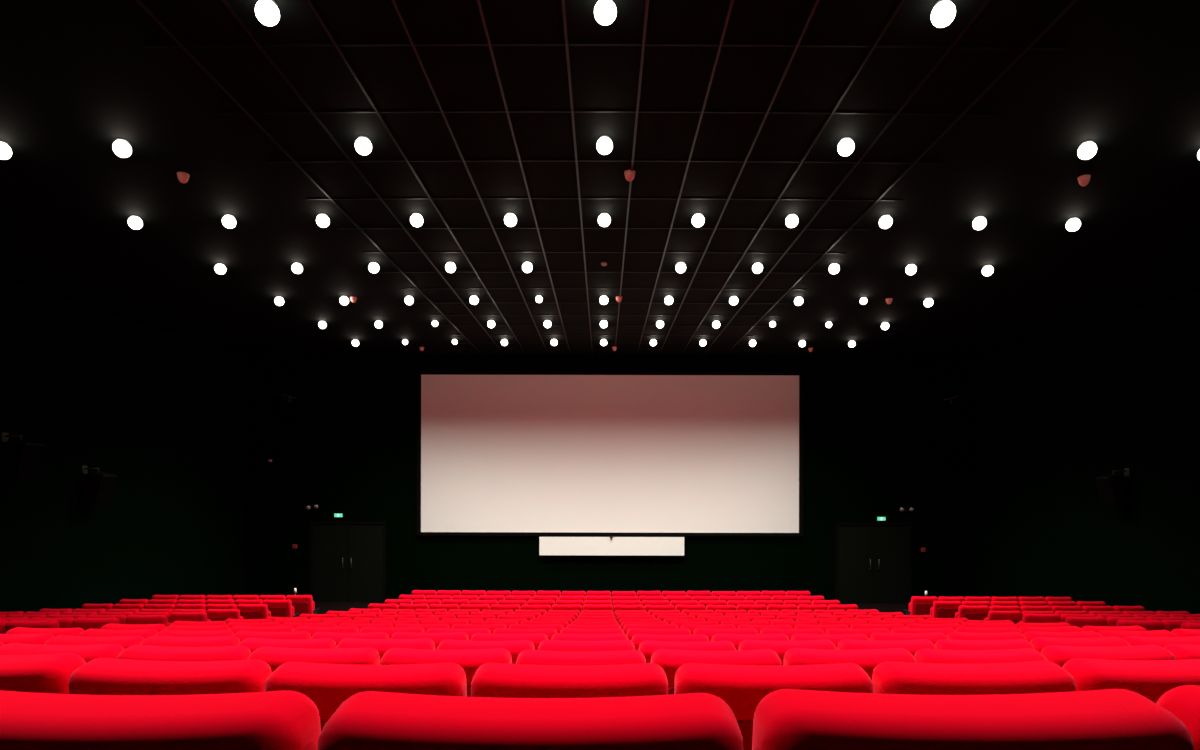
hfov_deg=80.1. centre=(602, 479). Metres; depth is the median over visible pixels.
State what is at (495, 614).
seat
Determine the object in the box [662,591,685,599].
seat
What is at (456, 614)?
seat
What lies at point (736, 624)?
seat
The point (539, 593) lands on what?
seat
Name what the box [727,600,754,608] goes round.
seat
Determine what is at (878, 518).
exit sign
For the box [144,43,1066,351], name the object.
trim
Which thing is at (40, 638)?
seat
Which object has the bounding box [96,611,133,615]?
seat
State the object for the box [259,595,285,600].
seat
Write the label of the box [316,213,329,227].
ceiling lamp
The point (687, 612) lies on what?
seat
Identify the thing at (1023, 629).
seat
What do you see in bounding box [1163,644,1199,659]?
seat
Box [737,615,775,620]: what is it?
seat
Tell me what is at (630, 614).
seat
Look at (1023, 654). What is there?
seat
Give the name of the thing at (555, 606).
seat
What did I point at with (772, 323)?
ceiling lamp
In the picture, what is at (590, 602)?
seat
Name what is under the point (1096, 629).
seat
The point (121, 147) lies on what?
ceiling lamp
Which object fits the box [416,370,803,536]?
projection screen
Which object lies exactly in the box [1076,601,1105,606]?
seat
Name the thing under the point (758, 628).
seat
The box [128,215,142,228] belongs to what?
ceiling lamp
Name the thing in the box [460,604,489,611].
seat
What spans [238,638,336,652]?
seat
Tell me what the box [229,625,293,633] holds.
seat
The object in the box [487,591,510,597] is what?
seat
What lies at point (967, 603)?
seat
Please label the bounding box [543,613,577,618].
seat
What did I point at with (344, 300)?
ceiling lamp
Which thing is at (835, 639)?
seat
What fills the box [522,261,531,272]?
ceiling lamp
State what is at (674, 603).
seat
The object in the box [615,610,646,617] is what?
seat
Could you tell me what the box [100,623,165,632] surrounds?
seat
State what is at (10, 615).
seat
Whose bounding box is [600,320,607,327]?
ceiling lamp
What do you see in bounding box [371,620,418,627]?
seat
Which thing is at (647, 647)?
seat
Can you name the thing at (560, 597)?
seat
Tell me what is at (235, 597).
seat
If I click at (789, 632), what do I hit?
seat
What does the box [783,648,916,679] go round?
seat
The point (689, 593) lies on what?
seat
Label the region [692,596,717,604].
seat
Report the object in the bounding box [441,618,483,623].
seat
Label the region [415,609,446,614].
seat
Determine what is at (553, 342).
ceiling lamp
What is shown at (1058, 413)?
wall
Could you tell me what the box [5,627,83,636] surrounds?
seat
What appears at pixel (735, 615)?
seat
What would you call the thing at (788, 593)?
seat
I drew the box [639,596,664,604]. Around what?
seat
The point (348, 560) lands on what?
door
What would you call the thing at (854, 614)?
seat
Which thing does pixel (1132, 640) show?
seat
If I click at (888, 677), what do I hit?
seat
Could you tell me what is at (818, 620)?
seat
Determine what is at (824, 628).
seat
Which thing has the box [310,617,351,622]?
seat
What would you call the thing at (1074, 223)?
ceiling lamp
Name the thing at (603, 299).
ceiling lamp
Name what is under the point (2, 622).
seat
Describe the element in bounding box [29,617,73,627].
seat
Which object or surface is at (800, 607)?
seat
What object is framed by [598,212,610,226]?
ceiling lamp
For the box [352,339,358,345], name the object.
ceiling lamp
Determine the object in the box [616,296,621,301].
smoke detector
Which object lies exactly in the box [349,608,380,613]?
seat
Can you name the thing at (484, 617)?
seat
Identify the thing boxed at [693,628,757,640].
seat
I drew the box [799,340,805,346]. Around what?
ceiling lamp
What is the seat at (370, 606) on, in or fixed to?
on the floor
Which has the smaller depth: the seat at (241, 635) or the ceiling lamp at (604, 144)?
the seat at (241, 635)
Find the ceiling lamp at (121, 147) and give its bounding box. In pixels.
[112,138,131,157]
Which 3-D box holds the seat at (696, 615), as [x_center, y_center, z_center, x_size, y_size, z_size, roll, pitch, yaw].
[1.584,2.527,11.141,0.548,0.964,0.511,0,0,-1]
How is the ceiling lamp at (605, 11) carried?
attached to the ceiling
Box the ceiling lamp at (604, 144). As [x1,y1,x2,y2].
[597,135,612,154]
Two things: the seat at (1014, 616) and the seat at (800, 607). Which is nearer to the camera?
the seat at (1014, 616)
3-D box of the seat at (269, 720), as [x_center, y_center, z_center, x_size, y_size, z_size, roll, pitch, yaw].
[-0.649,0.764,1.104,0.548,0.966,0.508,0,0,1]
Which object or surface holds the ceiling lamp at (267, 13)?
attached to the ceiling
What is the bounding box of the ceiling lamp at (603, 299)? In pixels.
[600,295,607,304]
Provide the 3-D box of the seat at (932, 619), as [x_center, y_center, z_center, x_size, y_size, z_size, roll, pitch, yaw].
[4.384,2.236,9.247,0.548,0.964,0.506,0,0,-1]
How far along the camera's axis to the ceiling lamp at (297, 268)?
11.37 m
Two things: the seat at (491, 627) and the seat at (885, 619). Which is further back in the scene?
the seat at (885, 619)
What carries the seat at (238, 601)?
on the floor
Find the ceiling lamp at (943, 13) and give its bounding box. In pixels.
[931,0,955,27]
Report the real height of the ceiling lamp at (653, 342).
0.169 m
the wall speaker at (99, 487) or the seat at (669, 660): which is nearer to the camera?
the seat at (669, 660)
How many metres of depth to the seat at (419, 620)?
8.95 m
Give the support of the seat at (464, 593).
on the floor
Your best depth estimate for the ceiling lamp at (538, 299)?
13.45 m
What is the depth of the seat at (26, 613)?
10.91 m
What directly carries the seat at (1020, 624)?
on the floor
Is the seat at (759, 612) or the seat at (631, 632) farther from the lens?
the seat at (759, 612)
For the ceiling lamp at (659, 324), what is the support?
attached to the ceiling
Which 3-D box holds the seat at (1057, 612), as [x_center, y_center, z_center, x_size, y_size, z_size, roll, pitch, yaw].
[7.864,2.676,12.137,0.548,0.966,0.508,0,0,0]
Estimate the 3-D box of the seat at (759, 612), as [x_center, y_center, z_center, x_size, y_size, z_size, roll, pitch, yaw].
[2.703,2.667,12.168,0.548,0.965,0.507,0,0,-1]
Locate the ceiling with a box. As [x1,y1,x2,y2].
[0,0,1199,358]
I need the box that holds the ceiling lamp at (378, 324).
[375,320,382,327]
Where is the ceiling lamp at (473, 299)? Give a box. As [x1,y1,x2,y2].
[470,295,477,304]
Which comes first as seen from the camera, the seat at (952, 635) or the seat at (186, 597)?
the seat at (952, 635)
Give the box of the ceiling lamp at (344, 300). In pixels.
[340,295,348,304]
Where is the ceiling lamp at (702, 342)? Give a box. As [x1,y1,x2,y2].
[700,339,705,345]
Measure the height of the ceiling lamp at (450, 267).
0.169 m
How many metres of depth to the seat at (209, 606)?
12.90 m
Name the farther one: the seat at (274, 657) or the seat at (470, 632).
the seat at (470, 632)
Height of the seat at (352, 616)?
0.964 m
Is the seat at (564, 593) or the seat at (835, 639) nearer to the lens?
the seat at (835, 639)
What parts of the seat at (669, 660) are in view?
panel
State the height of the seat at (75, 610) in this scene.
0.964 m
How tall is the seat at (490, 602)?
0.964 m
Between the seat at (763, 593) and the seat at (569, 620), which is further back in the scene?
the seat at (763, 593)
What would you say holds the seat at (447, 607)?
on the floor
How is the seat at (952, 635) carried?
on the floor
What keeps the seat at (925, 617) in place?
on the floor
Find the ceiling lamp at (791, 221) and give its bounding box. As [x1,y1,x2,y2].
[785,213,797,227]
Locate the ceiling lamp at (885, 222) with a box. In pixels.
[879,214,891,228]
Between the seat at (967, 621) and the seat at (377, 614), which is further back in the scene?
the seat at (377, 614)
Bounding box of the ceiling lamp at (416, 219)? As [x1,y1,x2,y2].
[410,212,422,226]
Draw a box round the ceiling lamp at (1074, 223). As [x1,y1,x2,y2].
[1066,217,1080,230]
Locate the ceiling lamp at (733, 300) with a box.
[729,295,737,304]
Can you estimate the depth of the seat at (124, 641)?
4.03 m
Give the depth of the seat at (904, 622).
7.99 m
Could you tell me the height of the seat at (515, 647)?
0.965 m
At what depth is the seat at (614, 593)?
15.90 m
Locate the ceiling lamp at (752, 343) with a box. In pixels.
[749,339,755,346]
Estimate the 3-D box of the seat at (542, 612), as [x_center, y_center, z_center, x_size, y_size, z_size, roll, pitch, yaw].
[-1.215,2.657,12.137,0.548,0.963,0.507,0,0,0]
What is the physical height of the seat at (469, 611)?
0.962 m
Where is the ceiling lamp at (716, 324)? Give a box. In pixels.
[713,320,719,327]
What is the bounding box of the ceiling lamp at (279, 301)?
[275,296,283,305]
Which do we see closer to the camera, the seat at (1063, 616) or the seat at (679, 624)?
the seat at (679, 624)
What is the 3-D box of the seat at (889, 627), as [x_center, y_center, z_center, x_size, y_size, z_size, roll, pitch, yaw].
[2.704,1.897,7.191,0.548,0.965,0.507,0,0,-1]
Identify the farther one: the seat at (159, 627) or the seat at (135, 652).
the seat at (159, 627)
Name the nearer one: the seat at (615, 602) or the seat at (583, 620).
the seat at (583, 620)
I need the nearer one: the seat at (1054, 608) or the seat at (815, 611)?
the seat at (815, 611)
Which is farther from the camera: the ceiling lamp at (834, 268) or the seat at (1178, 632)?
the ceiling lamp at (834, 268)
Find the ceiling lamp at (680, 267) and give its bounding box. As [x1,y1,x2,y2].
[676,261,685,272]
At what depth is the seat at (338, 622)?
7.98 m
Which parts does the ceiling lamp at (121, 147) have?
mounting plate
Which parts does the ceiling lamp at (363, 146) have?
mounting plate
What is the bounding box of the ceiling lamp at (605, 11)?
[594,0,616,24]
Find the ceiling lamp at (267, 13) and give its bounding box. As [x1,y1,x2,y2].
[255,0,279,25]
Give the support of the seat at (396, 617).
on the floor
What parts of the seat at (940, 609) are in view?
panel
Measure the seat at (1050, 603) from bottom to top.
0.964 m
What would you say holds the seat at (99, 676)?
on the floor
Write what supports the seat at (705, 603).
on the floor
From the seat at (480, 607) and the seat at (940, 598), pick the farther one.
the seat at (940, 598)
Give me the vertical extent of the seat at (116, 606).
0.963 m
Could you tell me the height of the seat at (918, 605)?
0.964 m
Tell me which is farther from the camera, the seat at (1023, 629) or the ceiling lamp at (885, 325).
the ceiling lamp at (885, 325)
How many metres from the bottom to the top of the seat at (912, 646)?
0.963 m
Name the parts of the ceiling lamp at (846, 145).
mounting plate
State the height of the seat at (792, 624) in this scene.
0.966 m
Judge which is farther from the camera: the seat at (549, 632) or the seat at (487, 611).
the seat at (487, 611)
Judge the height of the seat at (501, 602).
0.962 m
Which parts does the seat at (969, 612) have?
panel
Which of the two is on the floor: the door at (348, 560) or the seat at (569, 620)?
the seat at (569, 620)
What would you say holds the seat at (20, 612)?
on the floor
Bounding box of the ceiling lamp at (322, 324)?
[318,320,325,328]
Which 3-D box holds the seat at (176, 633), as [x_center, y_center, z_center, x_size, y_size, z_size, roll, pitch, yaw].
[-2.889,1.548,5.224,0.548,0.966,0.507,0,0,2]
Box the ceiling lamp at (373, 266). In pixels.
[369,261,378,272]
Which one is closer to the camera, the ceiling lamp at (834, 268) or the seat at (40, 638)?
the seat at (40, 638)
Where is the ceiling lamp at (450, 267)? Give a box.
[445,261,455,272]
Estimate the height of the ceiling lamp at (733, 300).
0.169 m
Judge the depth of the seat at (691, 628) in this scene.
6.93 m
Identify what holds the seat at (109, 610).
on the floor
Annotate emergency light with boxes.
[306,505,317,509]
[900,508,913,510]
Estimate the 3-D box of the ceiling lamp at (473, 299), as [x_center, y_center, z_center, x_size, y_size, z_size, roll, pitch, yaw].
[-2.438,-3.402,13.499,0.164,0.169,0.164,0,0,0]
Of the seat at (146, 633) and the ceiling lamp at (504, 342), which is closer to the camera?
the seat at (146, 633)
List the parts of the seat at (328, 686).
panel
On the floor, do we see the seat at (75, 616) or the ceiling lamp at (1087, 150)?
the seat at (75, 616)
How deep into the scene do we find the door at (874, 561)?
20.05 m
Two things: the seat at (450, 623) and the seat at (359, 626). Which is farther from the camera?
the seat at (450, 623)
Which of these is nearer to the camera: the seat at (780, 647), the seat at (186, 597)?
the seat at (780, 647)
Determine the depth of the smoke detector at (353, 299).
13.56 m
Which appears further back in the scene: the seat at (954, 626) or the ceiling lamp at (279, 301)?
the ceiling lamp at (279, 301)
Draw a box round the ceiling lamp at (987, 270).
[982,264,993,275]
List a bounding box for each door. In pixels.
[309,522,386,601]
[835,523,912,602]
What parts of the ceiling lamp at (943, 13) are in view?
mounting plate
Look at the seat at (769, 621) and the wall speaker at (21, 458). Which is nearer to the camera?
the seat at (769, 621)
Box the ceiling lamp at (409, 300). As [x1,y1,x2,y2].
[405,295,413,304]
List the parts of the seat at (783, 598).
backrest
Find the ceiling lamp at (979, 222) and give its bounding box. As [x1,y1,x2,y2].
[972,215,986,229]
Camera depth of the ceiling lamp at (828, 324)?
15.54 m
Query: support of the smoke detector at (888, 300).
attached to the ceiling
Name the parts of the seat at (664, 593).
backrest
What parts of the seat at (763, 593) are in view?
backrest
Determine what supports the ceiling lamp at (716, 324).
attached to the ceiling
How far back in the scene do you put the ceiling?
7.98 m
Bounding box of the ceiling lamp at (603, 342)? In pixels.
[600,339,606,345]
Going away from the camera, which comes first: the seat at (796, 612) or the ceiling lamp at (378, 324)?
the seat at (796, 612)
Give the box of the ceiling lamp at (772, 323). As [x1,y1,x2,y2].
[769,321,775,326]
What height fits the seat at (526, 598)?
0.963 m
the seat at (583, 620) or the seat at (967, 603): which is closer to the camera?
the seat at (583, 620)
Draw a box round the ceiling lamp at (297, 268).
[292,262,302,273]
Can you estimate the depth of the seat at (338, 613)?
11.00 m
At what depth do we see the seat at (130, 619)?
9.89 m
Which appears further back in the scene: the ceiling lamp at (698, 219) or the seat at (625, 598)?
the seat at (625, 598)
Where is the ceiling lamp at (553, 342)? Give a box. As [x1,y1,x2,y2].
[551,339,556,345]
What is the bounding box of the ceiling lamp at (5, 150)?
[0,140,11,159]
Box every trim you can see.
[136,0,1076,356]
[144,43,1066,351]
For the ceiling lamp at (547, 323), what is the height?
0.169 m
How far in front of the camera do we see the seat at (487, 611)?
11.92 m
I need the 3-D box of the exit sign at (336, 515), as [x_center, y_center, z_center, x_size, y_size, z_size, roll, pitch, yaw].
[-7.420,0.990,20.055,0.260,0.130,0.091,0,0,0]
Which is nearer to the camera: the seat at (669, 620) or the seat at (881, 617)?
the seat at (669, 620)
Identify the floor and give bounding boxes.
[314,602,908,614]
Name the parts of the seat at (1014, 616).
backrest, panel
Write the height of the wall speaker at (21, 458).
0.745 m
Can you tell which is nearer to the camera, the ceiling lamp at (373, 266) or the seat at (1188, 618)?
the seat at (1188, 618)
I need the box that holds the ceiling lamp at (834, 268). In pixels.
[829,262,839,273]
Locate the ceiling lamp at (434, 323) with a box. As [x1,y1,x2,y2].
[432,320,437,326]
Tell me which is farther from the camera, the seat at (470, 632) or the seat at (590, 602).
the seat at (590, 602)
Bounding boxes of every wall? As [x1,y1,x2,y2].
[0,277,243,612]
[244,356,975,600]
[976,289,1199,613]
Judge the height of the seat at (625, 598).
0.964 m
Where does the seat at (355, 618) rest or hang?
on the floor
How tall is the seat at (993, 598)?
0.963 m
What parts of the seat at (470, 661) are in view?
panel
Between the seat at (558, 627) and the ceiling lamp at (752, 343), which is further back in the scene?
the ceiling lamp at (752, 343)
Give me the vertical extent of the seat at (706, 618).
0.963 m
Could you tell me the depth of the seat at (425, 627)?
6.96 m
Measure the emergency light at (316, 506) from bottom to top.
0.137 m
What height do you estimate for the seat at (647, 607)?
0.964 m
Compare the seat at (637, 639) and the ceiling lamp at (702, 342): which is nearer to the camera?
the seat at (637, 639)
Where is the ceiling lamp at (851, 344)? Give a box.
[848,340,854,346]
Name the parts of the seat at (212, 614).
panel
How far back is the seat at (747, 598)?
14.94 m
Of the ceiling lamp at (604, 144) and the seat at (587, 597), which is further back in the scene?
the seat at (587, 597)
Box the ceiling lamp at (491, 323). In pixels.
[488,320,494,327]
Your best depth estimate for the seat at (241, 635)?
4.97 m
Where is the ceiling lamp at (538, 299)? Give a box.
[536,295,541,302]
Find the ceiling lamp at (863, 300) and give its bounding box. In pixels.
[860,297,866,304]
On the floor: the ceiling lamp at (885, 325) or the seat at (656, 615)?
the seat at (656, 615)
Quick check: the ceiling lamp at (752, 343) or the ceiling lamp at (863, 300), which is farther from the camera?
the ceiling lamp at (752, 343)
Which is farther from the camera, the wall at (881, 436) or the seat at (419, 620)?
the wall at (881, 436)
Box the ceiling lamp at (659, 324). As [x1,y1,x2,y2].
[656,320,663,327]
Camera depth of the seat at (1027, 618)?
10.90 m
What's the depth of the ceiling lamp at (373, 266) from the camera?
11.37 m
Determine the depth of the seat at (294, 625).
6.99 m
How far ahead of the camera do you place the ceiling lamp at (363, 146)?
7.21 m
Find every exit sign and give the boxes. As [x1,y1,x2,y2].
[334,513,343,517]
[876,516,885,520]
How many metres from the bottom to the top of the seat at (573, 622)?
0.966 m
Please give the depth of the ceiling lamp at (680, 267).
11.37 m
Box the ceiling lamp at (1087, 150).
[1078,140,1096,159]
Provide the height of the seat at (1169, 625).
0.967 m
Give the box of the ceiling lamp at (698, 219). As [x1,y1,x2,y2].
[692,212,703,226]
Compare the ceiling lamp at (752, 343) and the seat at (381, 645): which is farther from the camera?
the ceiling lamp at (752, 343)
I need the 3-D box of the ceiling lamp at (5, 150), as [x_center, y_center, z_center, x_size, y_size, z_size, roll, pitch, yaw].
[-6.120,-3.353,7.265,0.164,0.169,0.164,0,0,0]
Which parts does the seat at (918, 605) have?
panel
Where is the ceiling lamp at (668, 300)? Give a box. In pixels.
[664,295,672,304]
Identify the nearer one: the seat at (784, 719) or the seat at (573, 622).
the seat at (784, 719)
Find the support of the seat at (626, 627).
on the floor
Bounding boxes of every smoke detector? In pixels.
[177,172,189,182]
[350,297,356,302]
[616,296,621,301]
[624,170,634,180]
[885,298,891,303]
[1077,175,1090,185]
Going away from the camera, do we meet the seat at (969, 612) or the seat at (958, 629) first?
the seat at (958, 629)
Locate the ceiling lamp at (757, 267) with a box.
[752,262,762,272]
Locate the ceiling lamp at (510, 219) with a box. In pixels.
[504,212,516,226]
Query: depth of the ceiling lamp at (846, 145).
7.21 m
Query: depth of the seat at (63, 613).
10.91 m
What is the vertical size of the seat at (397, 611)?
0.966 m
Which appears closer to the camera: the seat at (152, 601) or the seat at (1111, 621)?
the seat at (1111, 621)
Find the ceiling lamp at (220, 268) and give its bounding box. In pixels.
[215,263,225,273]
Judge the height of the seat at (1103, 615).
0.963 m
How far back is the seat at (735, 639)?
4.93 m
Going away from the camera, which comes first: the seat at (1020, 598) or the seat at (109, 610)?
the seat at (109, 610)
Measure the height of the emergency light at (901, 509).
0.111 m
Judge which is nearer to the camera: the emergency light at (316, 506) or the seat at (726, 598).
the seat at (726, 598)
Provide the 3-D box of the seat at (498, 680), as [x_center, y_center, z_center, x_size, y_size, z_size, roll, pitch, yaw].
[-0.091,0.990,2.132,0.548,0.963,0.506,0,0,0]
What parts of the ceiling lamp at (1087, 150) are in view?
mounting plate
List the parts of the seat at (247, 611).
panel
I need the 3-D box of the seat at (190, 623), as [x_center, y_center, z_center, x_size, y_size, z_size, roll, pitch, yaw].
[-4.011,1.881,7.249,0.548,0.964,0.511,0,0,2]
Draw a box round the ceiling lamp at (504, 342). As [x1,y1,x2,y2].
[501,339,507,345]
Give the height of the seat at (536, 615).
0.964 m
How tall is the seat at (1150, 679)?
0.962 m
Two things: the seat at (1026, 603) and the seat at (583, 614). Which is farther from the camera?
the seat at (1026, 603)
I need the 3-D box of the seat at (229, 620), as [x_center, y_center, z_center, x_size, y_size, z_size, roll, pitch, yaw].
[-4.012,2.051,8.236,0.548,0.963,0.508,0,0,1]
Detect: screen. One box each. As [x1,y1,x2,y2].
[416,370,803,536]
[539,536,683,555]
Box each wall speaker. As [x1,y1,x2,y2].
[0,432,43,476]
[81,465,116,503]
[1095,468,1129,505]
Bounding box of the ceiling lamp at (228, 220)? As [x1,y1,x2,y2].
[222,214,235,227]
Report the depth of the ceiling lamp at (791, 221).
9.29 m
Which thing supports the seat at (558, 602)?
on the floor
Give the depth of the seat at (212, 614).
11.89 m
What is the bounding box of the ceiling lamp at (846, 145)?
[837,136,853,155]
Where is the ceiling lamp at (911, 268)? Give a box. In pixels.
[905,263,916,274]
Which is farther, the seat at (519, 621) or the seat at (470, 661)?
the seat at (519, 621)
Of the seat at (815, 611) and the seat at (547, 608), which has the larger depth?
the seat at (547, 608)
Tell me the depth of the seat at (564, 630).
5.91 m
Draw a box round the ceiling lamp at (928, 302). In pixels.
[924,297,932,306]
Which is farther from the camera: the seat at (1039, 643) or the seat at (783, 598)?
the seat at (783, 598)
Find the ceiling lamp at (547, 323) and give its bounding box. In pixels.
[544,320,550,327]
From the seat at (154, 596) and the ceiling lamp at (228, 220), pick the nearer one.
the ceiling lamp at (228, 220)
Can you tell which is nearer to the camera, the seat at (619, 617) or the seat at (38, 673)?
the seat at (38, 673)
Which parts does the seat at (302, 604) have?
panel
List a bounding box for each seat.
[0,611,23,614]
[0,617,29,621]
[0,620,7,633]
[0,633,53,644]
[0,643,124,662]
[0,653,85,693]
[0,690,320,749]
[5,614,46,618]
[5,620,58,631]
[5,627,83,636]
[23,611,60,615]
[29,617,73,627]
[38,608,72,612]
[45,614,86,618]
[45,635,144,648]
[60,611,96,615]
[68,658,271,694]
[72,609,105,612]
[72,617,118,630]
[79,629,157,638]
[82,603,112,609]
[85,614,126,623]
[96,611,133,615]
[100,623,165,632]
[105,609,139,612]
[113,604,143,609]
[117,645,250,660]
[119,599,148,604]
[125,614,170,626]
[134,612,169,622]
[139,609,172,612]
[140,635,239,646]
[143,604,174,609]
[148,599,176,604]
[152,595,178,600]
[156,629,233,636]
[164,625,229,630]
[169,612,210,622]
[170,621,226,625]
[172,609,205,611]
[174,604,205,609]
[176,599,205,603]
[178,595,205,599]
[205,595,231,599]
[205,599,233,604]
[205,604,236,610]
[206,609,243,620]
[224,618,272,623]
[227,622,281,627]
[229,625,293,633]
[232,595,258,600]
[233,631,310,641]
[234,599,262,604]
[236,604,270,618]
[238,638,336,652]
[247,646,379,671]
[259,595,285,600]
[263,599,299,616]
[265,662,466,730]
[266,617,307,620]
[273,619,320,624]
[282,622,336,628]
[285,595,319,616]
[293,626,358,636]
[298,614,337,618]
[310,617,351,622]
[311,632,388,645]
[318,691,743,749]
[322,619,369,626]
[326,611,360,615]
[336,638,434,659]
[337,614,376,619]
[338,623,392,630]
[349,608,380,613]
[353,617,395,623]
[359,627,424,638]
[362,611,396,616]
[368,603,397,611]
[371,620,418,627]
[377,614,415,619]
[380,648,511,696]
[382,609,413,614]
[384,599,412,605]
[390,632,468,649]
[394,623,449,632]
[396,617,439,623]
[398,603,428,611]
[398,612,432,617]
[399,595,424,600]
[412,590,435,599]
[413,599,440,604]
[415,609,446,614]
[417,615,455,620]
[420,620,468,627]
[426,595,451,601]
[426,628,490,640]
[429,604,458,611]
[434,612,468,617]
[437,590,460,596]
[437,639,534,663]
[441,599,468,608]
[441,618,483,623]
[448,609,479,614]
[452,595,477,603]
[452,624,506,633]
[457,615,495,620]
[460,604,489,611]
[462,590,485,599]
[470,600,497,606]
[470,612,504,618]
[470,633,547,649]
[471,620,517,627]
[471,663,667,697]
[479,595,504,601]
[482,610,512,614]
[486,618,527,623]
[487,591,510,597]
[490,604,519,612]
[493,628,556,639]
[497,615,534,620]
[498,600,525,609]
[505,595,530,604]
[507,612,540,617]
[509,624,563,632]
[512,591,535,599]
[514,609,546,614]
[516,650,645,665]
[521,605,550,612]
[521,621,568,627]
[527,600,554,609]
[530,618,571,623]
[532,596,557,603]
[537,591,560,599]
[537,615,574,621]
[538,640,634,651]
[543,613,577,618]
[548,610,579,615]
[551,633,627,640]
[552,604,581,612]
[556,600,582,609]
[559,596,584,604]
[560,628,623,633]
[562,591,585,599]
[566,624,620,628]
[571,621,618,624]
[575,619,616,621]
[577,615,615,618]
[579,612,613,615]
[581,610,612,612]
[583,604,612,610]
[584,600,611,604]
[586,596,610,599]
[587,591,610,595]
[612,591,635,596]
[612,596,637,605]
[613,600,640,612]
[614,605,643,615]
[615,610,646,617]
[616,613,650,619]
[617,615,654,623]
[619,618,660,626]
[621,621,667,629]
[623,624,677,634]
[627,628,690,640]
[631,634,708,650]
[637,591,660,599]
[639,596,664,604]
[639,640,735,662]
[642,600,668,609]
[645,605,673,612]
[648,610,679,614]
[651,649,781,694]
[652,613,686,617]
[657,615,695,620]
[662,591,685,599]
[663,618,704,623]
[666,596,691,604]
[670,600,697,609]
[671,621,718,627]
[674,663,872,749]
[675,605,704,612]
[681,610,713,615]
[681,624,734,633]
[687,591,710,597]
[689,613,723,618]
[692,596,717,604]
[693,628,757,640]
[697,615,735,620]
[699,600,725,609]
[706,605,735,612]
[708,618,749,624]
[711,633,789,650]
[712,591,735,599]
[715,610,746,615]
[719,596,744,604]
[721,621,768,627]
[725,613,759,617]
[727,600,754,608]
[736,591,760,596]
[736,604,766,612]
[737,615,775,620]
[738,624,792,633]
[738,639,836,664]
[745,596,770,601]
[748,610,779,615]
[752,619,793,624]
[752,689,1193,749]
[755,600,782,606]
[760,628,824,640]
[761,591,785,599]
[761,612,795,617]
[767,604,796,612]
[770,620,818,628]
[772,596,797,604]
[776,615,814,620]
[781,610,812,615]
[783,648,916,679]
[784,600,811,609]
[786,591,810,596]
[791,633,868,647]
[794,624,849,634]
[796,618,838,623]
[797,613,831,617]
[798,596,823,601]
[798,604,827,612]
[812,600,839,605]
[814,610,845,614]
[816,615,854,620]
[819,620,867,627]
[826,628,890,639]
[828,604,857,611]
[833,612,867,616]
[837,639,936,655]
[840,618,881,623]
[847,609,878,613]
[850,623,905,631]
[855,615,893,620]
[868,612,903,616]
[869,620,917,626]
[870,632,948,644]
[872,661,1075,694]
[883,618,924,621]
[891,627,955,635]
[894,615,933,619]
[903,596,937,614]
[906,623,960,629]
[914,648,1046,663]
[917,620,964,625]
[924,601,961,617]
[926,618,967,621]
[935,639,1034,649]
[938,596,964,601]
[947,632,1026,640]
[955,605,989,619]
[955,626,1021,633]
[961,622,1017,627]
[962,601,990,606]
[965,596,991,601]
[966,620,1014,623]
[984,610,1022,624]
[990,601,1019,606]
[990,605,1020,611]
[992,596,1018,601]
[1016,622,1070,628]
[1018,596,1044,601]
[1019,601,1047,606]
[1019,626,1083,634]
[1020,613,1060,622]
[1021,605,1051,611]
[1022,611,1054,620]
[1024,631,1101,642]
[1030,636,1129,652]
[1041,644,1175,666]
[1045,597,1071,601]
[1048,601,1076,606]
[1051,606,1082,611]
[1055,611,1088,614]
[1060,614,1096,621]
[1062,658,1199,702]
[1065,616,1106,627]
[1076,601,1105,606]
[1081,625,1146,632]
[1082,606,1113,611]
[1089,611,1122,614]
[1097,614,1133,617]
[1098,630,1176,638]
[1106,616,1146,625]
[1113,606,1144,611]
[1116,619,1163,630]
[1122,611,1156,614]
[1123,636,1199,646]
[1133,614,1169,617]
[1146,616,1186,620]
[1156,611,1189,614]
[1156,685,1199,749]
[1162,619,1199,631]
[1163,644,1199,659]
[1169,614,1199,617]
[1171,629,1199,636]
[1181,622,1199,628]
[1186,617,1199,619]
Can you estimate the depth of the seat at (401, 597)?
14.95 m
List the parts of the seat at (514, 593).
backrest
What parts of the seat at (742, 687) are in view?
panel, backrest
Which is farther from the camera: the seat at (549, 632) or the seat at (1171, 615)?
the seat at (1171, 615)
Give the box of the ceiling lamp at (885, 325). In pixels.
[881,322,888,329]
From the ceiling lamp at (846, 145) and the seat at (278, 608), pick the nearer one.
the ceiling lamp at (846, 145)
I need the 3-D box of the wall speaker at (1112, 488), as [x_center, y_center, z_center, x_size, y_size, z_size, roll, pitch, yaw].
[10.235,0.134,14.300,0.529,0.745,0.400,0,0,0]
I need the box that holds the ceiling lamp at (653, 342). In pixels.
[650,339,656,345]
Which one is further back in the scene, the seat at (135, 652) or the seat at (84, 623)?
the seat at (84, 623)
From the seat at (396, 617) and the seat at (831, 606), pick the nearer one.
the seat at (396, 617)
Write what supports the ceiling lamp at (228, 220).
attached to the ceiling
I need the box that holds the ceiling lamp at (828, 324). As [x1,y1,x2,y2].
[826,321,831,327]
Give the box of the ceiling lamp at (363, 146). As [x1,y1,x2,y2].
[355,135,371,154]
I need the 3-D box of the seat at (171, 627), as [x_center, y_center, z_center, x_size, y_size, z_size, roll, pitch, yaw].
[-3.450,1.717,6.237,0.548,0.962,0.504,0,0,2]
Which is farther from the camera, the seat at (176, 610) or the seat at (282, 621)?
the seat at (176, 610)
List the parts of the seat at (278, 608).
panel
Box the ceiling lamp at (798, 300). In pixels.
[794,296,802,305]

